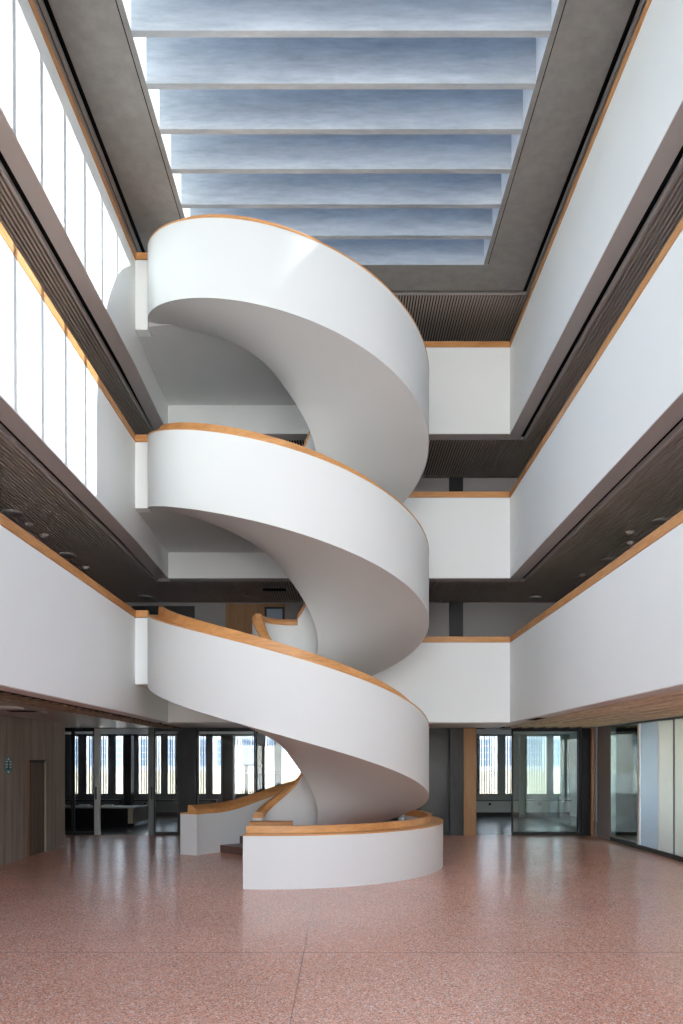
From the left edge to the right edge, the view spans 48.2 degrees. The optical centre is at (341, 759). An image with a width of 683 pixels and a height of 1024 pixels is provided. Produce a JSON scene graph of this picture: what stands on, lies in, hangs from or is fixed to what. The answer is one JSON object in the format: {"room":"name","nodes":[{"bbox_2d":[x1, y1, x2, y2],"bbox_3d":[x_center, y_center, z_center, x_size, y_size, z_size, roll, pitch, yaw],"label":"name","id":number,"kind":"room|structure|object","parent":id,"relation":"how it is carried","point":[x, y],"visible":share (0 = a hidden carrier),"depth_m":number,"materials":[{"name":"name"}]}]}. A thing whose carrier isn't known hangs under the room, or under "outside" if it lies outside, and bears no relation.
{"room":"building atrium","nodes":[
{"label":"building atrium","id":0,"kind":"room"},
{"bbox_2d":[0,715,64,865],"bbox_3d":[-6.900,0.600,6.710,0.300,3.000,23.820,0,0,0],"label":"wall","id":1,"kind":"structure","parent":0,"point":[22,739],"depth_m":16.34,"materials":[{"name":"wood"}]},
{"bbox_2d":[4,756,11,774],"bbox_3d":[-6.740,0.110,15.430,0.018,0.370,0.370,0,0,0],"label":"round sign","id":2,"kind":"object","parent":1,"relation":"attached to","point":[8,761],"visible":1,"depth_m":15.41,"materials":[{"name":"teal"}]},
{"bbox_2d":[28,760,44,856],"bbox_3d":[-6.825,1.050,16.925,0.090,2.098,1.048,0,0,0],"label":"door","id":3,"kind":"structure","parent":1,"relation":"in","point":[35,767],"depth_m":16.95,"materials":[{"name":"brown wood"}]},
{"bbox_2d":[123,0,189,217],"bbox_3d":[-3.260,-11.643,6.685,0.250,1.514,20.570,0,0,0],"label":"wall","id":4,"kind":"structure","parent":0,"point":[140,43],"depth_m":12.79,"materials":[{"name":"white paint"}]},
{"bbox_2d":[65,734,569,804],"bbox_3d":[-1.550,0.500,29.060,20.900,3.200,0.120,0,0,0],"label":"window frames","id":5,"kind":"structure","parent":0,"point":[81,794],"depth_m":29.00,"materials":[{"name":"black metal"}]},
{"bbox_2d":[70,736,76,793],"bbox_3d":[-10.172,0.190,29.175,0.304,2.820,0.270,0,0,0],"label":"window","id":6,"kind":"structure","parent":5,"relation":"in","point":[70,736],"depth_m":29.14,"materials":[{"name":"clear glass"}]},
{"bbox_2d":[86,736,92,793],"bbox_3d":[-9.592,0.190,29.175,0.285,2.820,0.270,0,0,0],"label":"window","id":7,"kind":"structure","parent":5,"relation":"in","point":[86,736],"depth_m":29.25,"materials":[{"name":"clear glass"}]},
{"bbox_2d":[101,736,106,793],"bbox_3d":[-9.089,0.190,29.175,0.418,2.820,0.270,0,0,0],"label":"window","id":8,"kind":"structure","parent":5,"relation":"in","point":[101,736],"depth_m":29.27,"materials":[{"name":"clear glass"}]},
{"bbox_2d":[115,736,115,793],"bbox_3d":[-8.461,0.190,29.070,0.304,2.220,0.060,0,0,0],"label":"window","id":9,"kind":"structure","parent":5,"relation":"in","point":[115,736],"depth_m":29.04,"materials":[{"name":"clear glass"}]},
{"bbox_2d":[138,736,146,793],"bbox_3d":[-7.548,0.190,29.175,0.380,2.820,0.270,0,0,0],"label":"window","id":10,"kind":"structure","parent":5,"relation":"in","point":[138,736],"depth_m":29.25,"materials":[{"name":"clear glass"}]},
{"bbox_2d":[156,736,159,793],"bbox_3d":[-7.016,0.190,29.175,0.304,2.820,0.270,0,0,0],"label":"window","id":11,"kind":"structure","parent":5,"relation":"in","point":[156,736],"depth_m":29.25,"materials":[{"name":"clear glass"}]},
{"bbox_2d":[167,736,175,793],"bbox_3d":[-6.465,0.190,29.175,0.342,2.820,0.270,0,0,0],"label":"window","id":12,"kind":"structure","parent":5,"relation":"in","point":[167,736],"depth_m":29.25,"materials":[{"name":"clear glass"}]},
{"bbox_2d":[201,736,205,793],"bbox_3d":[-5.305,0.190,29.175,0.304,2.820,0.270,0,0,0],"label":"window","id":13,"kind":"structure","parent":5,"relation":"in","point":[201,736],"depth_m":29.25,"materials":[{"name":"clear glass"}]},
{"bbox_2d":[212,736,212,793],"bbox_3d":[-4.753,0.190,29.070,0.342,2.220,0.060,0,0,0],"label":"window","id":14,"kind":"structure","parent":5,"relation":"in","point":[212,736],"depth_m":29.04,"materials":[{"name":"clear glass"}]},
{"bbox_2d":[235,736,252,793],"bbox_3d":[-3.651,0.190,29.175,0.799,2.820,0.270,0,0,0],"label":"window","id":15,"kind":"structure","parent":5,"relation":"in","point":[235,736],"depth_m":29.25,"materials":[{"name":"clear glass"}]},
{"bbox_2d":[265,736,272,788],"bbox_3d":[-2.726,0.190,29.175,0.367,2.820,0.270,0,0,0],"label":"window","id":16,"kind":"structure","parent":5,"relation":"in","point":[265,736],"depth_m":29.25,"materials":[{"name":"clear glass"}]},
{"bbox_2d":[281,746,300,783],"bbox_3d":[-1.844,0.190,29.175,0.913,2.820,0.270,0,0,0],"label":"window","id":17,"kind":"structure","parent":5,"relation":"in","point":[281,746],"depth_m":29.25,"materials":[{"name":"clear glass"}]},
{"bbox_2d":[479,736,497,793],"bbox_3d":[5.590,0.190,29.175,0.722,2.820,0.270,0,0,0],"label":"window","id":18,"kind":"structure","parent":5,"relation":"in","point":[479,736],"depth_m":29.25,"materials":[{"name":"clear glass"}]},
{"bbox_2d":[505,736,513,793],"bbox_3d":[6.389,0.190,29.175,0.342,2.820,0.270,0,0,0],"label":"window","id":19,"kind":"structure","parent":5,"relation":"in","point":[505,736],"depth_m":29.25,"materials":[{"name":"clear glass"}]},
{"bbox_2d":[527,736,546,793],"bbox_3d":[7.434,0.190,29.175,0.760,2.820,0.270,0,0,0],"label":"window","id":20,"kind":"structure","parent":5,"relation":"in","point":[527,736],"depth_m":29.25,"materials":[{"name":"clear glass"}]},
{"bbox_2d":[553,736,560,793],"bbox_3d":[8.204,0.190,29.070,0.285,2.220,0.060,0,0,0],"label":"window","id":21,"kind":"structure","parent":5,"relation":"in","point":[553,736],"depth_m":29.04,"materials":[{"name":"clear glass"}]},
{"bbox_2d":[65,728,597,733],"bbox_3d":[-1.550,-1.040,25.325,20.900,0.120,7.950,0,0,0],"label":"ceiling","id":22,"kind":"structure","parent":0,"point":[103,731],"depth_m":27.17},
{"bbox_2d":[33,0,646,371],"bbox_3d":[0.125,-11.048,8.050,13.750,0.404,26.900,0,0,0],"label":"ceiling","id":23,"kind":"structure","parent":0,"point":[585,36],"depth_m":13.46,"materials":[{"name":"concrete"}]},
{"bbox_2d":[146,38,535,88],"bbox_3d":[-0.007,-11.365,12.285,6.253,1.030,0.110,0,0,0],"label":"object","id":24,"kind":"structure","parent":23,"relation":"attached to","point":[171,63],"depth_m":12.23,"materials":[{"name":"glass"}]},
{"bbox_2d":[159,89,522,133],"bbox_3d":[-0.007,-11.365,13.172,6.253,1.030,0.110,0,0,0],"label":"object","id":25,"kind":"structure","parent":23,"relation":"attached to","point":[181,111],"depth_m":13.12,"materials":[{"name":"glass"}]},
{"bbox_2d":[131,0,550,37],"bbox_3d":[-0.007,-11.365,11.398,6.253,1.030,0.110,0,0,0],"label":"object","id":26,"kind":"structure","parent":23,"relation":"attached to","point":[149,18],"depth_m":11.34,"materials":[{"name":"glass"}]},
{"bbox_2d":[171,134,510,173],"bbox_3d":[-0.007,-11.365,14.059,6.253,1.030,0.110,0,0,0],"label":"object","id":27,"kind":"structure","parent":23,"relation":"attached to","point":[190,153],"depth_m":14.00,"materials":[{"name":"glass"}]},
{"bbox_2d":[181,174,500,207],"bbox_3d":[-0.007,-11.365,14.946,6.253,1.030,0.110,0,0,0],"label":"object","id":28,"kind":"structure","parent":23,"relation":"attached to","point":[197,190],"depth_m":14.89,"materials":[{"name":"glass"}]},
{"bbox_2d":[190,208,491,238],"bbox_3d":[-0.007,-11.365,15.833,6.253,1.030,0.110,0,0,0],"label":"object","id":29,"kind":"structure","parent":23,"relation":"attached to","point":[317,223],"depth_m":15.78,"materials":[{"name":"glass"}]},
{"bbox_2d":[126,475,554,635],"bbox_3d":[0.125,-6.305,21.600,14.150,10.390,0.200,0,0,0],"label":"wall","id":30,"kind":"structure","parent":0,"point":[479,619],"depth_m":21.50,"materials":[{"name":"grey paint"}]},
{"bbox_2d":[132,606,194,618],"bbox_3d":[-5.020,-3.165,21.462,1.760,2.330,0.074,0,0,0],"label":"window","id":31,"kind":"structure","parent":30,"relation":"in","point":[189,611],"depth_m":21.44,"materials":[{"name":"black glass"}]},
{"bbox_2d":[226,603,284,634],"bbox_3d":[-2.420,-3.200,21.450,1.680,2.400,0.099,0,0,0],"label":"panelling","id":32,"kind":"structure","parent":30,"relation":"in","point":[239,616],"depth_m":21.44,"materials":[{"name":"brown wood"}]},
{"bbox_2d":[449,601,462,635],"bbox_3d":[3.225,-3.240,21.474,0.390,2.480,0.049,0,0,0],"label":"panel","id":33,"kind":"object","parent":30,"relation":"attached to","point":[455,609],"visible":0.29,"depth_m":21.45,"materials":[{"name":"grey wood"}]},
{"bbox_2d":[449,476,462,491],"bbox_3d":[3.225,-6.745,21.474,0.390,2.490,0.049,0,0,0],"label":"panel","id":34,"kind":"object","parent":30,"relation":"attached to","point":[455,484],"visible":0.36,"depth_m":21.45,"materials":[{"name":"black metal"}]},
{"bbox_2d":[0,815,682,1023],"bbox_3d":[-1.550,2.250,11.950,20.900,0.300,34.700,0,0,0],"label":"floor","id":35,"kind":"structure","parent":0,"point":[90,893],"depth_m":9.02,"materials":[{"name":"stone"}]},
{"bbox_2d":[65,728,72,834],"bbox_3d":[-7.738,0.608,21.380,0.420,2.985,0.080,0,0,0],"label":"glass wall","id":36,"kind":"structure","parent":35,"relation":"on","point":[66,729],"depth_m":21.34,"materials":[{"name":"black metal"}]},
{"bbox_2d":[73,728,100,834],"bbox_3d":[-7.145,0.608,21.350,0.749,2.985,0.180,0,0,0],"label":"door","id":37,"kind":"structure","parent":36,"relation":"in","point":[96,731],"depth_m":21.34,"materials":[{"name":"black metal"}]},
{"bbox_2d":[65,799,121,804],"bbox_3d":[-9.716,1.795,28.745,2.778,0.610,0.490,0,0,0],"label":"radiator","id":38,"kind":"object","parent":35,"relation":"on","point":[67,801],"visible":0.16,"depth_m":28.55,"materials":[{"name":"black metal"}]},
{"bbox_2d":[65,799,121,800],"bbox_3d":[-9.716,1.515,28.745,2.778,0.050,0.490,0,0,0],"label":"shelf","id":39,"kind":"object","parent":38,"relation":"attached to","point":[65,799],"depth_m":28.77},
{"bbox_2d":[65,805,147,827],"bbox_3d":[-7.885,1.780,24.830,2.870,0.640,2.340,0,0,0],"label":"desk","id":40,"kind":"object","parent":35,"relation":"on","point":[116,816],"visible":0.54,"depth_m":23.70,"materials":[{"name":"wood"}]},
{"bbox_2d":[124,735,133,804],"bbox_3d":[-7.857,0.600,28.200,0.281,3.000,0.424,0,0,0],"label":"column","id":41,"kind":"structure","parent":35,"relation":"on","point":[128,739],"depth_m":28.00,"materials":[{"name":"metal"}]},
{"bbox_2d":[148,728,178,834],"bbox_3d":[-4.969,0.608,21.350,0.855,2.985,0.180,0,0,0],"label":"door","id":42,"kind":"structure","parent":35,"relation":"on","point":[151,731],"depth_m":21.32,"materials":[{"name":"black metal"}]},
{"bbox_2d":[134,799,217,815],"bbox_3d":[-6.294,1.795,28.745,3.234,0.610,0.490,0,0,0],"label":"radiator","id":43,"kind":"object","parent":35,"relation":"on","point":[164,807],"visible":0.5,"depth_m":28.55,"materials":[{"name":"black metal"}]},
{"bbox_2d":[134,799,217,800],"bbox_3d":[-6.294,1.515,28.745,3.234,0.050,0.490,0,0,0],"label":"shelf","id":44,"kind":"object","parent":43,"relation":"attached to","point":[134,799],"depth_m":28.77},
{"bbox_2d":[178,728,196,835],"bbox_3d":[-4.287,0.600,21.450,0.506,3.000,0.484,0,0,0],"label":"column","id":45,"kind":"structure","parent":35,"relation":"on","point":[187,736],"depth_m":21.22,"materials":[{"name":"metal"}]},
{"bbox_2d":[197,728,257,803],"bbox_3d":[-2.180,0.608,21.380,3.715,2.985,0.080,0,0,0],"label":"glass wall","id":46,"kind":"structure","parent":35,"relation":"on","point":[198,729],"depth_m":21.34,"materials":[{"name":"black metal"}]},
{"bbox_2d":[223,735,233,801],"bbox_3d":[-4.176,0.600,28.200,0.410,3.000,0.424,0,0,0],"label":"column","id":47,"kind":"structure","parent":35,"relation":"on","point":[228,740],"depth_m":28.00,"materials":[{"name":"metal"}]},
{"bbox_2d":[243,764,262,795],"bbox_3d":[-2.623,1.115,22.650,0.533,1.970,0.500,0,0,0],"label":"side table","id":48,"kind":"object","parent":35,"relation":"on","point":[245,765],"visible":0.47,"depth_m":22.83,"materials":[{"name":"white"}]},
{"bbox_2d":[138,214,428,854],"bbox_3d":[-1.215,-4.194,15.697,6.000,12.587,5.702,0,0,0],"label":"spiral staircase","id":49,"kind":"structure","parent":35,"relation":"on","point":[242,310],"depth_m":13.72,"materials":[{"name":"white paint"}]},
{"bbox_2d":[290,892,315,1022],"bbox_3d":[-0.410,2.099,3.550,0.007,0.002,17.500,0,0,0],"label":"trim","id":50,"kind":"structure","parent":35,"relation":"attached to","point":[315,892],"depth_m":7.62,"materials":[{"name":"brown metal"}]},
{"bbox_2d":[0,952,682,952],"bbox_3d":[0.050,2.099,8.322,13.900,0.002,0.008,0,0,0],"label":"trim","id":51,"kind":"structure","parent":35,"relation":"attached to","point":[0,952],"depth_m":8.32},
{"bbox_2d":[243,810,442,889],"bbox_3d":[0.700,1.595,14.302,1.898,1.010,5.779,0,0,35],"label":"wall","id":52,"kind":"structure","parent":35,"relation":"on","point":[340,855],"depth_m":12.63,"materials":[{"name":"white paint"}]},
{"bbox_2d":[249,821,292,825],"bbox_3d":[-1.380,1.650,14.970,0.840,0.900,0.260,0,0,0],"label":"handrail","id":53,"kind":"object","parent":52,"relation":"on","point":[251,823],"depth_m":14.84,"materials":[{"name":"brown wood"}]},
{"bbox_2d":[416,728,448,834],"bbox_3d":[2.467,0.608,21.380,1.065,2.985,0.080,0,0,0],"label":"wall","id":54,"kind":"structure","parent":35,"relation":"on","point":[437,804],"depth_m":21.37,"materials":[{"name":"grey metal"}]},
{"bbox_2d":[101,727,580,728],"bbox_3d":[-2.489,-0.917,21.385,19.023,0.065,0.110,0,0,0],"label":"trim","id":55,"kind":"structure","parent":54,"relation":"attached to","point":[178,727],"depth_m":21.43,"materials":[{"name":"black metal"}]},
{"bbox_2d":[449,728,463,835],"bbox_3d":[3.203,0.600,21.450,0.402,3.000,0.484,0,0,0],"label":"column","id":56,"kind":"structure","parent":35,"relation":"on","point":[455,734],"depth_m":21.22,"materials":[{"name":"grey metal"}]},
{"bbox_2d":[463,728,475,834],"bbox_3d":[3.582,0.608,21.420,0.350,2.985,0.320,0,0,0],"label":"wall panel","id":57,"kind":"object","parent":35,"relation":"on","point":[469,734],"visible":0.86,"depth_m":21.26,"materials":[{"name":"brown wood"}]},
{"bbox_2d":[476,799,517,815],"bbox_3d":[5.856,1.795,28.745,1.751,0.610,0.490,0,0,0],"label":"radiator","id":58,"kind":"object","parent":35,"relation":"on","point":[484,807],"visible":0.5,"depth_m":28.55,"materials":[{"name":"black metal"}]},
{"bbox_2d":[476,799,517,800],"bbox_3d":[5.856,1.515,28.745,1.751,0.050,0.490,0,0,0],"label":"shelf","id":59,"kind":"object","parent":58,"relation":"attached to","point":[476,799],"depth_m":28.63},
{"bbox_2d":[518,735,525,816],"bbox_3d":[6.664,0.600,28.125,0.244,3.000,0.274,0,0,0],"label":"column","id":60,"kind":"structure","parent":35,"relation":"on","point":[522,738],"depth_m":28.00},
{"bbox_2d":[511,728,579,834],"bbox_3d":[5.726,0.608,21.380,1.920,2.985,0.080,0,0,0],"label":"glass wall","id":61,"kind":"structure","parent":35,"relation":"on","point":[512,729],"depth_m":21.34,"materials":[{"name":"black metal"}]},
{"bbox_2d":[526,799,570,815],"bbox_3d":[7.720,1.795,28.745,1.751,0.610,0.490,0,0,0],"label":"radiator","id":62,"kind":"object","parent":35,"relation":"on","point":[534,807],"visible":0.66,"depth_m":28.55,"materials":[{"name":"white metal"}]},
{"bbox_2d":[526,799,570,800],"bbox_3d":[7.720,1.515,28.745,1.751,0.050,0.490,0,0,0],"label":"shelf","id":63,"kind":"object","parent":62,"relation":"attached to","point":[526,799],"depth_m":28.50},
{"bbox_2d":[577,728,590,835],"bbox_3d":[6.809,0.600,21.450,0.257,3.000,0.484,0,0,0],"label":"column","id":64,"kind":"structure","parent":35,"relation":"on","point":[584,732],"depth_m":21.22,"materials":[{"name":"metal"}]},
{"bbox_2d":[590,728,593,834],"bbox_3d":[6.984,0.608,21.335,0.078,2.985,0.190,0,0,0],"label":"timber post","id":65,"kind":"object","parent":35,"relation":"on","point":[591,729],"visible":0.93,"depth_m":21.24,"materials":[{"name":"brown wood"}]},
{"bbox_2d":[0,418,682,602],"bbox_3d":[0.125,-4.497,8.050,13.750,0.142,26.900,0,0,0],"label":"ceiling","id":66,"kind":"structure","parent":0,"point":[652,489],"depth_m":15.25,"materials":[{"name":"brown wood"}]},
{"bbox_2d":[2,509,22,516],"bbox_3d":[-5.880,-4.409,13.630,0.350,0.042,0.350,0,0,0],"label":"ceiling light","id":67,"kind":"object","parent":66,"relation":"attached to","point":[8,512],"visible":1,"depth_m":13.58,"materials":[{"name":"metal"}]},
{"bbox_2d":[4,512,20,516],"bbox_3d":[-5.880,-4.392,13.630,0.272,0.008,0.272,0,0,0],"label":"diffuser","id":68,"kind":"object","parent":67,"relation":"attached to","point":[12,514],"depth_m":13.63,"materials":[{"name":"clear glass"}]},
{"bbox_2d":[24,522,34,527],"bbox_3d":[-5.850,-4.400,14.300,0.200,0.060,0.200,0,0,0],"label":"ceiling spotlight","id":69,"kind":"object","parent":66,"relation":"attached to","point":[27,524],"visible":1,"depth_m":14.24,"materials":[{"name":"metal"}]},
{"bbox_2d":[39,533,48,537],"bbox_3d":[-5.850,-4.400,15.000,0.200,0.060,0.200,0,0,0],"label":"ceiling spotlight","id":70,"kind":"object","parent":66,"relation":"attached to","point":[42,535],"visible":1,"depth_m":14.94,"materials":[{"name":"metal"}]},
{"bbox_2d":[59,552,75,557],"bbox_3d":[-5.890,-4.409,16.400,0.350,0.042,0.350,0,0,0],"label":"ceiling light","id":71,"kind":"object","parent":66,"relation":"attached to","point":[63,554],"visible":0.99,"depth_m":16.32,"materials":[{"name":"metal"}]},
{"bbox_2d":[61,554,73,557],"bbox_3d":[-5.890,-4.392,16.400,0.272,0.008,0.272,0,0,0],"label":"diffuser","id":72,"kind":"object","parent":71,"relation":"attached to","point":[63,555],"depth_m":16.36,"materials":[{"name":"clear glass"}]},
{"bbox_2d":[139,595,151,598],"bbox_3d":[-5.300,-4.409,20.600,0.350,0.042,0.350,0,0,0],"label":"ceiling light","id":73,"kind":"object","parent":66,"relation":"attached to","point":[140,596],"visible":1,"depth_m":20.50,"materials":[{"name":"metal"}]},
{"bbox_2d":[260,588,287,590],"bbox_3d":[-1.745,-4.424,19.800,0.710,0.012,0.400,0,0,0],"label":"ceiling vent","id":74,"kind":"object","parent":66,"relation":"in","point":[262,589],"visible":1,"depth_m":19.76,"materials":[{"name":"black metal"}]},
{"bbox_2d":[528,595,540,598],"bbox_3d":[5.240,-4.409,20.700,0.350,0.042,0.350,0,0,0],"label":"ceiling light","id":75,"kind":"object","parent":66,"relation":"attached to","point":[534,596],"visible":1,"depth_m":20.59,"materials":[{"name":"metal"}]},
{"bbox_2d":[601,557,616,561],"bbox_3d":[5.900,-4.409,16.800,0.350,0.042,0.350,0,0,0],"label":"ceiling light","id":76,"kind":"object","parent":66,"relation":"attached to","point":[606,559],"visible":0.7,"depth_m":16.70,"materials":[{"name":"metal"}]},
{"bbox_2d":[625,530,634,534],"bbox_3d":[5.600,-4.400,14.800,0.200,0.060,0.200,0,0,0],"label":"ceiling spotlight","id":77,"kind":"object","parent":66,"relation":"attached to","point":[630,532],"visible":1,"depth_m":14.75,"materials":[{"name":"metal"}]},
{"bbox_2d":[626,541,635,545],"bbox_3d":[5.880,-4.400,15.500,0.200,0.060,0.200,0,0,0],"label":"ceiling spotlight","id":78,"kind":"object","parent":66,"relation":"attached to","point":[629,543],"visible":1,"depth_m":15.45,"materials":[{"name":"metal"}]},
{"bbox_2d":[650,517,670,524],"bbox_3d":[5.900,-4.409,14.100,0.350,0.042,0.350,0,0,0],"label":"ceiling light","id":79,"kind":"object","parent":66,"relation":"attached to","point":[658,521],"visible":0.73,"depth_m":14.03,"materials":[{"name":"metal"}]},
{"bbox_2d":[653,520,667,524],"bbox_3d":[5.900,-4.392,14.100,0.272,0.008,0.272,0,0,0],"label":"diffuser","id":80,"kind":"object","parent":79,"relation":"attached to","point":[655,522],"depth_m":14.09,"materials":[{"name":"clear glass"}]},
{"bbox_2d":[0,146,682,477],"bbox_3d":[0.125,-8.007,8.050,13.750,0.142,26.900,0,0,0],"label":"ceiling","id":81,"kind":"structure","parent":0,"point":[491,458],"depth_m":13.87,"materials":[{"name":"brown wood"}]},
{"bbox_2d":[0,690,682,728],"bbox_3d":[-2.525,-0.963,8.125,19.050,0.175,26.450,0,0,0],"label":"ceiling","id":82,"kind":"structure","parent":0,"point":[666,705],"depth_m":15.70,"materials":[{"name":"wood"}]},
{"bbox_2d":[0,706,23,709],"bbox_3d":[-5.650,-0.879,13.000,0.453,0.042,0.453,0,0,0],"label":"ceiling light","id":83,"kind":"object","parent":82,"relation":"attached to","point":[1,707],"visible":1,"depth_m":12.83,"materials":[{"name":"metal"}]},
{"bbox_2d":[7,710,37,711],"bbox_3d":[-5.848,-0.894,13.975,0.465,0.012,0.250,0,0,0],"label":"ceiling vent","id":84,"kind":"object","parent":82,"relation":"in","point":[7,710],"visible":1,"depth_m":13.96,"materials":[{"name":"black metal"}]},
{"bbox_2d":[525,717,547,719],"bbox_3d":[4.250,-0.899,16.700,0.260,0.018,1.000,0,0,0],"label":"ceiling vent","id":85,"kind":"object","parent":82,"relation":"attached to","point":[534,718],"visible":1,"depth_m":16.36,"materials":[{"name":"metal"}]},
{"bbox_2d":[388,815,402,821],"bbox_3d":[1.675,0.560,25.340,0.150,3.080,7.320,0,0,0],"label":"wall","id":86,"kind":"structure","parent":0,"point":[400,818],"depth_m":21.79,"materials":[{"name":"white paint"}]},
{"bbox_2d":[317,239,483,264],"bbox_3d":[-0.007,-11.626,16.836,6.255,1.549,0.268,0,0,0],"label":"skylight","id":87,"kind":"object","parent":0,"point":[363,251],"depth_m":16.70,"materials":[{"name":"glass"}]},
{"bbox_2d":[484,0,558,260],"bbox_3d":[3.245,-11.643,6.685,0.250,1.514,20.570,0,0,0],"label":"wall","id":88,"kind":"structure","parent":0,"point":[541,43],"depth_m":13.00,"materials":[{"name":"white paint"}]},
{"bbox_2d":[570,731,597,821],"bbox_3d":[8.790,0.500,18.650,0.220,3.200,21.300,0,0,0],"label":"wall","id":89,"kind":"structure","parent":0,"point":[573,737],"depth_m":28.41,"materials":[{"name":"grey paint"}]},
{"bbox_2d":[594,726,611,839],"bbox_3d":[7.087,0.600,20.570,0.127,3.000,1.220,0,0,0],"label":"wall","id":90,"kind":"structure","parent":0,"point":[604,733],"depth_m":20.52,"materials":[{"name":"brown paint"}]},
{"bbox_3d":[-5.595,-5.035,8.150,2.310,0.930,26.700,0,0,0],"label":"floor","id":91,"kind":"structure","parent":0,"visible":0},
{"bbox_2d":[0,222,167,577],"bbox_3d":[-4.326,-5.474,6.725,0.380,2.112,23.650,0,0,0],"label":"parapet","id":92,"kind":"object","parent":91,"relation":"attached to","point":[53,400],"visible":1,"depth_m":11.36,"materials":[{"name":"white paint"}]},
{"bbox_2d":[135,435,150,511],"bbox_3d":[-4.011,-5.790,15.423,0.253,1.480,0.254,0,0,0],"label":"parapet","id":93,"kind":"object","parent":92,"relation":"attached to","point":[141,444],"visible":0.76,"depth_m":15.30,"materials":[{"name":"white paint"}]},
{"bbox_3d":[-0.020,-5.035,20.175,8.840,0.930,2.650,0,0,0],"label":"floor","id":94,"kind":"structure","parent":0,"visible":0},
{"bbox_2d":[168,492,509,580],"bbox_3d":[-0.058,-5.474,18.698,8.315,2.112,0.304,0,0,0],"label":"parapet","id":95,"kind":"object","parent":94,"relation":"attached to","point":[467,534],"visible":0.42,"depth_m":18.55,"materials":[{"name":"white paint"}]},
{"bbox_3d":[-5.595,-8.590,8.150,2.310,1.020,26.700,0,0,0],"label":"floor","id":96,"kind":"structure","parent":0,"visible":0},
{"bbox_2d":[0,0,167,429],"bbox_3d":[-4.326,-9.056,6.725,0.380,2.257,23.650,0,0,0],"label":"parapet","id":97,"kind":"object","parent":96,"relation":"attached to","point":[45,143],"visible":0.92,"depth_m":11.61,"materials":[{"name":"white paint"}]},
{"bbox_2d":[135,252,150,336],"bbox_3d":[-4.011,-9.410,15.423,0.253,1.550,0.254,0,0,0],"label":"parapet","id":98,"kind":"object","parent":97,"relation":"attached to","point":[142,328],"visible":0.77,"depth_m":15.30,"materials":[{"name":"white paint"}]},
{"bbox_3d":[-0.020,-8.590,20.175,8.840,1.020,2.650,0,0,0],"label":"floor","id":99,"kind":"structure","parent":0,"visible":0},
{"bbox_2d":[168,341,509,438],"bbox_3d":[-0.058,-9.056,18.698,8.315,2.257,0.304,0,0,0],"label":"parapet","id":100,"kind":"object","parent":99,"relation":"attached to","point":[469,381],"visible":0.46,"depth_m":18.55,"materials":[{"name":"white paint"}]},
{"bbox_3d":[-8.245,-1.555,12.050,7.610,0.890,34.500,0,0,0],"label":"floor","id":101,"kind":"structure","parent":0,"visible":0},
{"bbox_2d":[0,512,167,722],"bbox_3d":[-4.326,-1.956,6.725,0.380,2.097,23.650,0,0,0],"label":"parapet","id":102,"kind":"object","parent":101,"relation":"attached to","point":[66,638],"visible":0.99,"depth_m":11.26,"materials":[{"name":"white paint"}]},
{"bbox_2d":[135,610,148,684],"bbox_3d":[-4.011,-2.263,15.423,0.253,1.485,0.254,0,0,0],"label":"parapet","id":103,"kind":"object","parent":102,"relation":"attached to","point":[141,620],"visible":0.87,"depth_m":15.30,"materials":[{"name":"white paint"}]},
{"bbox_3d":[-0.020,-1.555,24.075,8.840,0.890,10.450,0,0,0],"label":"floor","id":104,"kind":"structure","parent":0,"visible":0},
{"bbox_2d":[168,636,509,722],"bbox_3d":[-0.058,-1.956,18.698,8.315,2.097,0.304,0,0,0],"label":"parapet","id":105,"kind":"object","parent":104,"relation":"attached to","point":[451,679],"visible":0.46,"depth_m":18.55,"materials":[{"name":"white paint"}]},
{"bbox_3d":[0.000,2.425,74.750,160.000,0.050,90.500,0,0,0],"label":"floor","id":106,"kind":"structure","parent":0,"visible":0},
{"bbox_2d":[75,736,559,793],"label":"windows","id":107,"kind":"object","parent":106,"relation":"on","point":[119,739],"visible":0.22,"depth_m":46.00,"materials":[{"name":"glass"}]},
{"bbox_3d":[7.075,0.600,4.195,0.150,3.000,18.790,0,0,0],"label":"wall","id":108,"kind":"structure","parent":0,"visible":0},
{"bbox_2d":[592,716,680,727],"bbox_3d":[7.050,-0.945,8.050,0.120,0.090,26.500,0,0,0],"label":"trim","id":109,"kind":"structure","parent":108,"relation":"attached to","point":[677,716],"depth_m":17.92,"materials":[{"name":"wood"}]},
{"bbox_3d":[6.700,-1.555,12.050,4.600,0.890,34.500,0,0,0],"label":"floor","id":110,"kind":"structure","parent":0,"visible":0},
{"bbox_2d":[510,510,682,722],"bbox_3d":[4.248,-1.956,6.875,0.304,2.097,23.950,0,0,0],"label":"parapet","id":111,"kind":"object","parent":110,"relation":"attached to","point":[616,637],"visible":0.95,"depth_m":11.67,"materials":[{"name":"white paint"}]},
{"bbox_3d":[5.700,-5.035,8.150,2.600,0.930,26.700,0,0,0],"label":"floor","id":112,"kind":"structure","parent":0,"visible":0},
{"bbox_2d":[508,217,682,580],"bbox_3d":[4.248,-5.474,6.875,0.304,2.112,23.950,0,0,0],"label":"parapet","id":113,"kind":"object","parent":112,"relation":"attached to","point":[629,397],"visible":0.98,"depth_m":11.62,"materials":[{"name":"white paint"}]},
{"bbox_3d":[5.700,-8.590,8.150,2.600,1.020,26.700,0,0,0],"label":"floor","id":114,"kind":"structure","parent":0,"visible":0},
{"bbox_2d":[508,0,682,438],"bbox_3d":[4.248,-9.056,6.875,0.304,2.257,23.950,0,0,0],"label":"parapet","id":115,"kind":"object","parent":114,"relation":"attached to","point":[637,137],"visible":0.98,"depth_m":11.89,"materials":[{"name":"white paint"}]},
{"bbox_3d":[7.975,2.250,14.700,1.850,0.300,13.400,0,0,0],"label":"floor","id":116,"kind":"structure","parent":0,"visible":0},
{"bbox_2d":[610,716,682,861],"bbox_3d":[7.050,0.600,16.775,0.060,3.000,6.350,0,0,0],"label":"glass wall","id":117,"kind":"structure","parent":116,"relation":"on","point":[626,738],"depth_m":17.42,"materials":[{"name":"clear glass"}]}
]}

